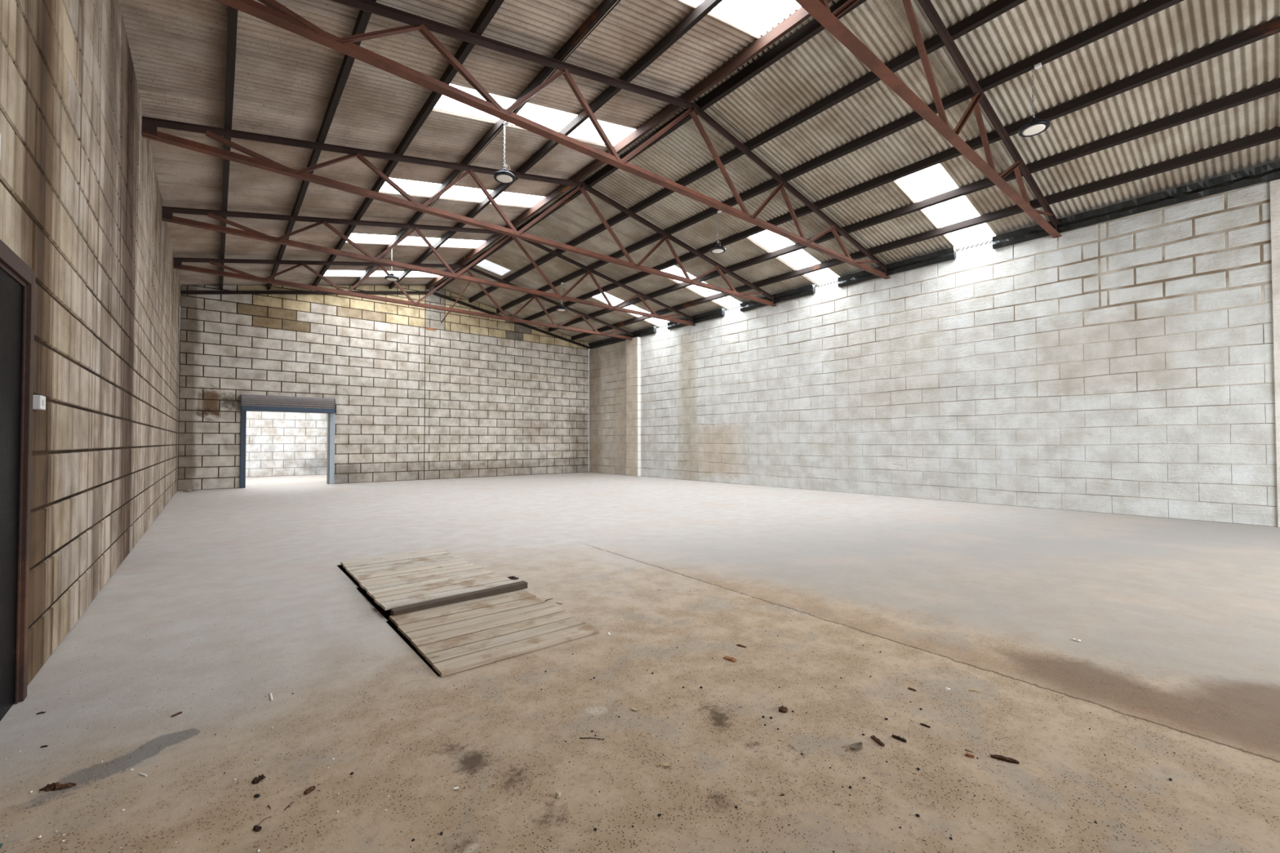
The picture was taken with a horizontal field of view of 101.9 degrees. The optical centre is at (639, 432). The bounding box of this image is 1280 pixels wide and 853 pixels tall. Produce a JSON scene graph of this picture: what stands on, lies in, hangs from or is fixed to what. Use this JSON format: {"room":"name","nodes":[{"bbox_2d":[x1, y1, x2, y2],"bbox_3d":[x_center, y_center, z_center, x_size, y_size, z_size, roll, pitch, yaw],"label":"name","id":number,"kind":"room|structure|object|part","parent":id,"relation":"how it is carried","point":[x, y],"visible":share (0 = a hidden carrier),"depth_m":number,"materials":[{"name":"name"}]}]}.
{"room":"warehouse","nodes":[
{"label":"warehouse","id":0,"kind":"room"},
{"bbox_2d":[0,0,180,686],"bbox_3d":[-5.225,-1.364,5.062,0.203,5.530,22.811,1,-1,-39],"label":"wall","id":1,"kind":"structure","parent":0,"point":[82,204],"depth_m":3.84,"materials":[{"name":"beige brick"}]},
{"bbox_2d":[0,133,0,159],"bbox_3d":[-2.741,-1.235,2.200,0.020,0.120,0.120,1,-1,-39],"label":"wall plaque","id":2,"kind":"object","parent":1,"relation":"attached to","point":[0,133],"visible":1,"depth_m":2.25,"materials":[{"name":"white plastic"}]},
{"bbox_2d":[0,239,35,721],"bbox_3d":[-2.793,0.253,2.200,0.072,2.185,1.180,1,-1,-39],"label":"door","id":3,"kind":"structure","parent":1,"relation":"in","point":[17,278],"depth_m":2.53,"materials":[{"name":"brown paint"}]},
{"bbox_2d":[32,395,45,409],"bbox_3d":[-3.223,-0.159,2.786,0.041,0.076,0.100,1,-1,-39],"label":"wall switch","id":4,"kind":"object","parent":1,"relation":"attached to","point":[38,401],"visible":0.91,"depth_m":2.75,"materials":[{"name":"white plastic"}]},
{"bbox_2d":[173,257,633,339],"bbox_3d":[-5.297,-4.327,15.741,13.163,1.481,0.140,1,-1,-39],"label":"roof truss","id":5,"kind":"object","parent":1,"relation":"attached to","point":[177,261],"visible":0.94,"depth_m":14.15,"materials":[{"name":"red metal"}]},
{"bbox_3d":[-10.333,-3.765,11.602,0.138,0.220,0.016,1,-1,-39],"label":"plate","id":6,"kind":"part","parent":5,"relation":"part of","materials":[{"name":"metal"}]},
{"bbox_2d":[161,206,696,325],"bbox_3d":[-3.251,-4.376,13.245,13.163,1.481,0.140,1,-1,-39],"label":"roof truss","id":7,"kind":"object","parent":1,"relation":"attached to","point":[167,211],"visible":0.94,"depth_m":11.53,"materials":[{"name":"red metal"}]},
{"bbox_3d":[-8.287,-3.814,9.106,0.138,0.220,0.016,1,-1,-39],"label":"plate","id":8,"kind":"part","parent":7,"relation":"part of","materials":[{"name":"metal"}]},
{"bbox_2d":[141,115,776,306],"bbox_3d":[-1.205,-4.425,10.750,13.163,1.481,0.140,1,-1,-39],"label":"roof truss","id":9,"kind":"object","parent":1,"relation":"attached to","point":[149,125],"visible":1,"depth_m":8.68,"materials":[{"name":"red metal"}]},
{"bbox_3d":[-6.241,-3.864,6.610,0.138,0.220,0.016,1,-1,-39],"label":"plate","id":10,"kind":"part","parent":9,"relation":"part of","materials":[{"name":"metal"}]},
{"bbox_2d":[215,0,890,279],"bbox_3d":[0.841,-4.475,8.254,13.163,1.481,0.140,1,-1,-39],"label":"roof truss","id":11,"kind":"object","parent":1,"relation":"attached to","point":[275,13],"visible":1,"depth_m":6.52,"materials":[{"name":"red metal"}]},
{"bbox_2d":[795,0,1062,238],"bbox_3d":[2.886,-4.524,5.759,13.163,1.481,0.140,1,-1,-39],"label":"roof truss","id":12,"kind":"object","parent":1,"relation":"attached to","point":[820,10],"visible":1,"depth_m":6.56,"materials":[{"name":"red metal"}]},
{"bbox_2d":[245,411,327,477],"bbox_3d":[-13.180,-0.313,20.625,7.249,4.030,0.203,1,-1,-39],"label":"wall","id":13,"kind":"structure","parent":0,"point":[277,443],"depth_m":20.06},
{"bbox_2d":[177,284,588,491],"bbox_3d":[-7.351,-1.748,18.204,13.167,6.793,0.203,1,-1,-39],"label":"wall","id":14,"kind":"structure","parent":0,"point":[468,396],"depth_m":17.25,"materials":[{"name":"beige brick"}]},
{"bbox_2d":[240,394,335,488],"bbox_3d":[-10.416,0.269,15.440,2.335,2.665,0.530,1,-1,-39],"label":"door","id":15,"kind":"structure","parent":14,"relation":"in","point":[249,402],"depth_m":15.28,"materials":[{"name":"metal"}]},
{"bbox_3d":[-11.349,0.482,14.846,0.125,2.220,0.260,1,-1,-39],"label":"guide rail","id":16,"kind":"part","parent":15,"relation":"part of","materials":[{"name":"grey metal"}]},
{"bbox_2d":[241,394,334,408],"bbox_3d":[-10.363,-0.887,15.378,2.275,0.348,0.290,1,-1,-39],"label":"roller shutter","id":17,"kind":"object","parent":15,"relation":"hanging from","point":[251,402],"depth_m":15.21,"materials":[{"name":"metal"}]},
{"bbox_3d":[-10.346,-0.658,15.354,2.275,0.125,0.280,1,-1,-39],"label":"rail","id":18,"kind":"part","parent":15,"relation":"part of","materials":[{"name":"grey metal"}]},
{"bbox_3d":[-9.719,0.505,16.188,0.038,2.220,0.250,1,-1,-39],"label":"guide rail","id":19,"kind":"part","parent":15,"relation":"part of","materials":[{"name":"metal"}]},
{"bbox_3d":[-9.586,0.504,16.163,0.128,2.220,0.033,1,-1,-39],"label":"post","id":20,"kind":"part","parent":15,"relation":"part of","materials":[{"name":"paint"}]},
{"bbox_2d":[180,290,430,294],"bbox_3d":[-9.819,-4.308,16.026,6.529,1.262,0.090,1,-1,-39],"label":"rafter","id":21,"kind":"object","parent":14,"relation":"attached to","point":[183,292],"visible":0.79,"depth_m":15.24,"materials":[{"name":"brown metal"}]},
{"bbox_2d":[440,281,471,323],"bbox_3d":[-6.093,-4.357,17.258,0.044,0.966,2.893,1,-1,-40],"label":"rod","id":22,"kind":"object","parent":14,"relation":"attached to","point":[469,282],"visible":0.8,"depth_m":17.16,"materials":[{"name":"red metal"}]},
{"bbox_2d":[433,292,588,348],"bbox_3d":[-4.689,-4.238,20.231,6.528,1.262,0.090,1,-1,-39],"label":"rafter","id":23,"kind":"object","parent":14,"relation":"attached to","point":[434,293],"visible":0.93,"depth_m":20.10,"materials":[{"name":"brown metal"}]},
{"bbox_2d":[582,0,835,182],"bbox_3d":[-0.063,-5.362,9.373,0.320,0.050,23.011,1,-1,-39],"label":"trim","id":24,"kind":"structure","parent":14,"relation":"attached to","point":[833,2],"depth_m":7.53,"materials":[{"name":"black metal"}]},
{"bbox_2d":[337,564,439,676],"bbox_3d":[-1.771,1.461,4.494,1.041,0.150,3.330,1,-1,-39],"label":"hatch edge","id":25,"kind":"structure","parent":0,"point":[340,566],"depth_m":3.93,"materials":[{"name":"metal"}]},
{"bbox_2d":[340,548,527,633],"bbox_3d":[-2.102,1.433,4.988,1.160,0.223,2.193,1,-1,-39],"label":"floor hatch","id":26,"kind":"object","parent":25,"relation":"on","point":[396,584],"visible":1,"depth_m":4.63,"materials":[{"name":"brown wood"}]},
{"bbox_2d":[389,589,599,676],"bbox_3d":[-1.053,1.432,3.679,1.095,0.174,1.205,1,-1,-39],"label":"floor hatch","id":27,"kind":"object","parent":25,"relation":"on","point":[468,634],"visible":1,"depth_m":3.54,"materials":[{"name":"brown wood"}]},
{"bbox_2d":[0,471,1279,852],"bbox_3d":[-1.825,1.514,11.407,13.567,0.001,28.800,1,-1,-39],"label":"floor","id":28,"kind":"structure","parent":0,"point":[1176,622],"depth_m":2.78,"materials":[{"name":"concrete"}]},
{"bbox_2d":[38,782,76,791],"bbox_3d":[-2.192,1.330,1.955,0.116,0.020,0.036,0,-1,-11],"label":"strip","id":29,"kind":"object","parent":28,"relation":"on","point":[54,786],"visible":1,"depth_m":1.95,"materials":[{"name":"brown wood"}]},
{"bbox_2d":[138,773,147,777],"bbox_3d":[-1.942,1.338,2.030,0.045,0.005,0.008,0,-1,21],"label":"stick","id":30,"kind":"object","parent":28,"relation":"on","point":[140,774],"visible":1,"depth_m":2.03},
{"bbox_2d":[171,711,182,717],"bbox_3d":[-2.209,1.345,2.478,0.017,0.008,0.046,-1,-1,24],"label":"chip","id":31,"kind":"object","parent":28,"relation":"on","point":[179,713],"visible":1,"depth_m":2.47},
{"bbox_2d":[252,825,262,831],"bbox_3d":[-1.284,1.330,1.744,0.030,0.010,0.020,0,-1,16],"label":"crumb","id":32,"kind":"object","parent":28,"relation":"on","point":[256,828],"visible":1,"depth_m":1.74,"materials":[{"name":"brown wood"}]},
{"bbox_2d":[251,773,265,783],"bbox_3d":[-1.466,1.331,1.997,0.031,0.018,0.042,0,-1,11],"label":"crumb","id":33,"kind":"object","parent":28,"relation":"on","point":[255,780],"visible":1,"depth_m":1.99,"materials":[{"name":"brown wood"}]},
{"bbox_2d":[303,786,315,795],"bbox_3d":[-1.231,1.332,1.935,0.024,0.012,0.039,-1,-1,22],"label":"chip","id":34,"kind":"object","parent":28,"relation":"on","point":[309,789],"visible":1,"depth_m":1.93,"materials":[{"name":"brown wood"}]},
{"bbox_2d":[507,575,518,579],"bbox_3d":[-1.207,1.381,4.931,0.115,0.025,0.059,0,-1,18],"label":"crumb","id":35,"kind":"object","parent":28,"relation":"on","point":[513,577],"visible":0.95,"depth_m":4.92,"materials":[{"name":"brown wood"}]},
{"bbox_2d":[555,791,560,798],"bbox_3d":[-0.301,1.328,1.906,0.020,0.017,0.023,-1,-1,34],"label":"pebble","id":36,"kind":"object","parent":28,"relation":"on","point":[557,793],"visible":1,"depth_m":1.90,"materials":[{"name":"beige stone"}]},
{"bbox_2d":[3,552,1254,852],"bbox_3d":[-0.430,1.359,3.208,4.892,0.003,5.453,1,-1,-39],"label":"loose grit","id":37,"kind":"object","parent":28,"relation":"on","point":[575,553],"visible":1,"depth_m":2.15,"materials":[{"name":"brown soil"}]},
{"bbox_2d":[656,762,671,767],"bbox_3d":[0.097,1.333,2.078,0.065,0.009,0.018,0,-1,-13],"label":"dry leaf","id":38,"kind":"object","parent":28,"relation":"on","point":[670,763],"visible":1,"depth_m":2.08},
{"bbox_2d":[723,655,736,662],"bbox_3d":[0.538,1.350,3.098,0.083,0.014,0.043,-1,-1,44],"label":"chip","id":39,"kind":"object","parent":28,"relation":"on","point":[727,658],"visible":1,"depth_m":3.09,"materials":[{"name":"orange wood"}]},
{"bbox_2d":[778,705,787,713],"bbox_3d":[0.691,1.336,2.509,0.047,0.020,0.047,-1,-1,27],"label":"crumb","id":40,"kind":"object","parent":28,"relation":"on","point":[783,709],"visible":1,"depth_m":2.50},
{"bbox_2d":[845,742,862,751],"bbox_3d":[0.906,1.333,2.198,0.100,0.012,0.034,0,-1,-28],"label":"dry leaf","id":41,"kind":"object","parent":28,"relation":"on","point":[856,745],"visible":1,"depth_m":2.21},
{"bbox_2d":[870,735,884,746],"bbox_3d":[1.028,1.333,2.246,0.020,0.015,0.072,0,-1,-15],"label":"stick","id":42,"kind":"object","parent":28,"relation":"on","point":[878,741],"visible":1,"depth_m":2.24,"materials":[{"name":"brown plant"}]},
{"bbox_2d":[891,734,906,742],"bbox_3d":[1.130,1.334,2.266,0.015,0.012,0.060,1,-1,-41],"label":"stick","id":43,"kind":"object","parent":28,"relation":"on","point":[898,738],"visible":1,"depth_m":2.26,"materials":[{"name":"brown wood"}]},
{"bbox_2d":[920,723,930,728],"bbox_3d":[1.302,1.339,2.371,0.010,0.007,0.044,1,-1,-40],"label":"stick","id":44,"kind":"object","parent":28,"relation":"on","point":[922,724],"visible":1,"depth_m":2.37,"materials":[{"name":"brown wood"}]},
{"bbox_2d":[964,753,974,758],"bbox_3d":[1.358,1.332,2.142,0.035,0.011,0.022,-1,-1,35],"label":"chip","id":45,"kind":"object","parent":28,"relation":"on","point":[968,755],"visible":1,"depth_m":2.14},
{"bbox_2d":[989,754,1019,764],"bbox_3d":[1.485,1.330,2.118,0.101,0.014,0.022,-1,-1,30],"label":"wood splinter","id":46,"kind":"object","parent":28,"relation":"on","point":[1001,757],"visible":1,"depth_m":2.11,"materials":[{"name":"brown plant"}]},
{"bbox_2d":[119,0,1279,343],"bbox_3d":[0.015,-4.696,9.423,13.467,1.344,23.051,1,-1,-39],"label":"ceiling","id":47,"kind":"structure","parent":0,"point":[285,80],"depth_m":7.87,"materials":[{"name":"metal"}]},
{"bbox_2d":[219,5,237,289],"bbox_3d":[-4.478,-4.226,5.692,0.081,0.145,22.851,1,-1,-39],"label":"roof purlin","id":48,"kind":"structure","parent":47,"relation":"attached to","point":[232,12],"depth_m":6.45,"materials":[{"name":"brown metal"}]},
{"bbox_2d":[266,0,376,289],"bbox_3d":[-3.635,-4.423,6.387,0.081,0.147,22.851,1,-1,-39],"label":"roof purlin","id":49,"kind":"structure","parent":47,"relation":"attached to","point":[363,17],"depth_m":7.13,"materials":[{"name":"dark steel"}]},
{"bbox_2d":[324,270,439,276],"bbox_3d":[-7.774,-4.876,15.941,3.280,0.666,0.720,1,-1,-39],"label":"skylight","id":50,"kind":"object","parent":47,"relation":"attached to","point":[329,273],"depth_m":15.73,"materials":[{"name":"white"}]},
{"bbox_2d":[311,0,504,286],"bbox_3d":[-2.777,-4.624,7.095,0.081,0.147,22.851,1,-1,-39],"label":"roof purlin","id":51,"kind":"structure","parent":47,"relation":"attached to","point":[491,6],"depth_m":7.44,"materials":[{"name":"dark painted steel"}]},
{"bbox_2d":[346,233,485,248],"bbox_3d":[-5.669,-4.927,13.374,3.280,0.666,0.720,1,-1,-39],"label":"skylight","id":52,"kind":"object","parent":47,"relation":"attached to","point":[355,237],"depth_m":13.26,"materials":[{"name":"white"}]},
{"bbox_2d":[379,177,544,206],"bbox_3d":[-3.577,-4.978,10.822,3.280,0.666,0.720,1,-1,-39],"label":"window","id":53,"kind":"structure","parent":47,"relation":"attached to","point":[411,187],"depth_m":10.73,"materials":[{"name":"white"}]},
{"bbox_2d":[352,0,620,288],"bbox_3d":[-1.919,-4.824,7.802,0.081,0.146,22.851,1,-1,-39],"label":"roof purlin","id":54,"kind":"structure","parent":47,"relation":"attached to","point":[606,5],"depth_m":7.26,"materials":[{"name":"dark painted steel"}]},
{"bbox_2d":[384,247,399,281],"bbox_3d":[-6.244,-4.248,13.070,0.332,0.823,0.332,1,-1,-39],"label":"lamp","id":55,"kind":"object","parent":54,"relation":"hanging from","point":[391,277],"visible":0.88,"depth_m":13.02,"materials":[{"name":"black metal"}]},
{"bbox_2d":[355,0,618,287],"bbox_3d":[-3.008,-4.729,9.137,0.011,0.019,18.800,1,-1,-39],"label":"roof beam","id":56,"kind":"structure","parent":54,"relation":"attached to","point":[617,0],"depth_m":6.98,"materials":[{"name":"brown metal"}]},
{"bbox_2d":[493,120,515,183],"bbox_3d":[-2.086,-4.333,7.997,0.331,0.883,0.331,-1,-1,37],"label":"lamp","id":57,"kind":"object","parent":54,"relation":"hanging from","point":[504,176],"visible":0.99,"depth_m":7.97,"materials":[{"name":"black metal"}]},
{"bbox_3d":[-2.086,-4.427,7.999,0.021,0.695,0.021,0,-1,6],"label":"chain","id":58,"kind":"part","parent":57,"relation":"part of","materials":[{"name":"silver metal"}]},
{"bbox_2d":[475,259,511,275],"bbox_3d":[-4.575,-5.093,15.955,1.000,0.229,0.720,1,-1,-39],"label":"window","id":59,"kind":"structure","parent":47,"relation":"attached to","point":[485,264],"depth_m":16.00,"materials":[{"name":"white"}]},
{"bbox_2d":[434,83,635,146],"bbox_3d":[-1.536,-5.027,8.332,3.280,0.666,0.720,1,-1,-39],"label":"window","id":60,"kind":"structure","parent":47,"relation":"attached to","point":[554,119],"depth_m":8.26,"materials":[{"name":"white"}]},
{"bbox_2d":[388,0,722,288],"bbox_3d":[-1.092,-5.018,8.484,0.082,0.147,22.851,1,-1,-39],"label":"roof purlin","id":61,"kind":"structure","parent":47,"relation":"attached to","point":[705,6],"depth_m":7.77,"materials":[{"name":"dark painted steel"}]},
{"bbox_2d":[426,0,832,288],"bbox_3d":[-0.161,-5.223,9.251,0.077,0.170,22.851,1,-1,-39],"label":"ridge beam","id":62,"kind":"structure","parent":47,"relation":"attached to","point":[801,15],"depth_m":8.38,"materials":[{"name":"dark painted steel"},{"name":"red steel"}]},
{"bbox_2d":[592,292,669,326],"bbox_3d":[-0.270,-4.205,17.786,3.200,0.650,0.720,1,-1,-39],"label":"window","id":63,"kind":"structure","parent":47,"relation":"attached to","point":[614,300],"depth_m":17.60,"materials":[{"name":"white"}]},
{"bbox_2d":[435,0,866,291],"bbox_3d":[0.072,-5.219,9.442,0.077,0.170,22.851,1,-1,-39],"label":"ridge beam","id":64,"kind":"structure","parent":47,"relation":"attached to","point":[813,27],"depth_m":7.98,"materials":[{"name":"dark painted steel"}]},
{"bbox_2d":[660,265,741,309],"bbox_3d":[1.809,-4.255,15.250,3.200,0.650,0.720,1,-1,-39],"label":"window","id":65,"kind":"structure","parent":47,"relation":"attached to","point":[728,302],"depth_m":15.49,"materials":[{"name":"white"}]},
{"bbox_2d":[691,0,800,35],"bbox_3d":[0.607,-5.078,5.719,3.280,0.666,0.720,1,-1,-39],"label":"window","id":66,"kind":"structure","parent":47,"relation":"attached to","point":[759,16],"depth_m":6.54,"materials":[{"name":"white"}]},
{"bbox_2d":[468,0,1026,302],"bbox_3d":[1.004,-4.989,10.202,0.082,0.146,22.851,1,-1,-39],"label":"roof purlin","id":67,"kind":"structure","parent":47,"relation":"attached to","point":[998,7],"depth_m":8.16,"materials":[{"name":"dark painted steel"}]},
{"bbox_2d":[749,230,839,285],"bbox_3d":[3.838,-4.304,12.775,3.200,0.650,0.720,1,-1,-39],"label":"window","id":68,"kind":"structure","parent":47,"relation":"attached to","point":[771,241],"depth_m":12.75,"materials":[{"name":"white"}]},
{"bbox_2d":[496,0,1183,312],"bbox_3d":[1.833,-4.772,10.876,0.082,0.146,22.851,1,-1,-39],"label":"roof purlin","id":69,"kind":"structure","parent":47,"relation":"attached to","point":[1149,7],"depth_m":7.88,"materials":[{"name":"dark painted steel"}]},
{"bbox_2d":[555,282,566,311],"bbox_3d":[-2.430,-4.191,16.067,0.331,0.849,0.331,0,-1,1],"label":"lamp","id":70,"kind":"object","parent":69,"relation":"hanging from","point":[561,308],"visible":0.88,"depth_m":16.01,"materials":[{"name":"black metal"}]},
{"bbox_2d":[710,209,725,253],"bbox_3d":[1.659,-4.292,11.079,0.331,0.883,0.331,1,-1,-44],"label":"lamp","id":71,"kind":"object","parent":69,"relation":"hanging from","point":[717,249],"visible":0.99,"depth_m":11.04,"materials":[{"name":"black metal"}]},
{"bbox_3d":[1.659,-4.386,11.081,0.021,0.695,0.021,0,-1,6],"label":"chain","id":72,"kind":"part","parent":71,"relation":"part of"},
{"bbox_2d":[1017,62,1049,137],"bbox_3d":[5.158,-4.374,6.811,0.331,0.849,0.331,1,-1,-35],"label":"lamp","id":73,"kind":"object","parent":69,"relation":"hanging from","point":[1035,126],"visible":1,"depth_m":6.78,"materials":[{"name":"black metal"}]},
{"bbox_3d":[5.158,-4.468,6.813,0.021,0.661,0.021,0,-1,6],"label":"chain","id":74,"kind":"part","parent":73,"relation":"part of","materials":[{"name":"silver metal"}]},
{"bbox_2d":[523,17,1279,320],"bbox_3d":[2.691,-4.548,11.575,0.082,0.146,22.851,1,-1,-39],"label":"roof purlin","id":75,"kind":"structure","parent":47,"relation":"attached to","point":[1272,27],"depth_m":7.77,"materials":[{"name":"painted steel"},{"name":"rust"}]},
{"bbox_2d":[548,78,1279,332],"bbox_3d":[3.549,-4.325,12.275,0.081,0.146,22.851,1,-1,-39],"label":"roof purlin","id":76,"kind":"structure","parent":47,"relation":"attached to","point":[1273,86],"depth_m":8.53,"materials":[{"name":"painted steel"},{"name":"rust"}]},
{"bbox_2d":[571,127,1279,340],"bbox_3d":[4.393,-4.103,12.962,0.080,0.147,22.851,1,-1,-39],"label":"roof purlin","id":77,"kind":"structure","parent":47,"relation":"attached to","point":[1272,135],"depth_m":9.68,"materials":[{"name":"painted steel"},{"name":"rust"}]},
{"bbox_2d":[897,163,995,248],"bbox_3d":[6.006,-4.356,10.131,3.200,0.650,0.720,1,-1,-39],"label":"skylight","id":78,"kind":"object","parent":47,"relation":"attached to","point":[931,181],"depth_m":10.02,"materials":[{"name":"white"}]},
{"bbox_2d":[588,178,1278,526],"bbox_3d":[5.111,-1.092,13.530,0.203,5.270,22.811,1,-1,-39],"label":"wall","id":79,"kind":"structure","parent":0,"point":[1125,366],"depth_m":10.46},
{"bbox_2d":[588,325,656,349],"bbox_3d":[-0.815,-3.704,20.550,0.165,0.264,4.261,1,-1,-39],"label":"eave sealing","id":80,"kind":"object","parent":79,"relation":"on","point":[651,330],"visible":0.89,"depth_m":20.42,"materials":[{"name":"black metal"}]},
{"bbox_2d":[626,337,640,476],"bbox_3d":[-0.250,-0.958,19.795,0.150,5.250,0.700,1,-1,-39],"label":"trim","id":81,"kind":"structure","parent":79,"relation":"attached to","point":[633,346],"depth_m":19.67,"materials":[{"name":"paint"}]},
{"bbox_2d":[666,308,724,329],"bbox_3d":[1.802,-3.768,17.355,0.167,0.262,2.560,1,-1,-39],"label":"eave sealing","id":82,"kind":"object","parent":79,"relation":"on","point":[718,313],"visible":0.85,"depth_m":17.02,"materials":[{"name":"black metal"}]},
{"bbox_2d":[739,284,815,311],"bbox_3d":[3.859,-3.816,14.852,0.160,0.263,2.480,1,-1,-39],"label":"eave sealing","id":83,"kind":"object","parent":79,"relation":"on","point":[807,290],"visible":0.86,"depth_m":14.55,"materials":[{"name":"black metal"}]},
{"bbox_2d":[837,246,955,287],"bbox_3d":[5.955,-3.867,12.291,0.167,0.264,2.700,1,-1,-39],"label":"eave sealing","id":84,"kind":"object","parent":79,"relation":"on","point":[941,255],"visible":0.93,"depth_m":12.02,"materials":[{"name":"black metal"}]},
{"bbox_2d":[991,160,1279,248],"bbox_3d":[9.738,-3.958,7.673,0.170,0.264,7.800,1,-1,-39],"label":"eave sealing","id":85,"kind":"object","parent":79,"relation":"on","point":[1269,171],"visible":0.94,"depth_m":8.85,"materials":[{"name":"black metal"}]},
{"bbox_2d":[1269,178,1279,527],"bbox_3d":[9.833,-1.200,7.587,0.035,5.250,0.730,1,-1,-39],"label":"trim","id":86,"kind":"structure","parent":79,"relation":"attached to","point":[1274,185],"depth_m":7.84,"materials":[{"name":"white paint"}]}
]}

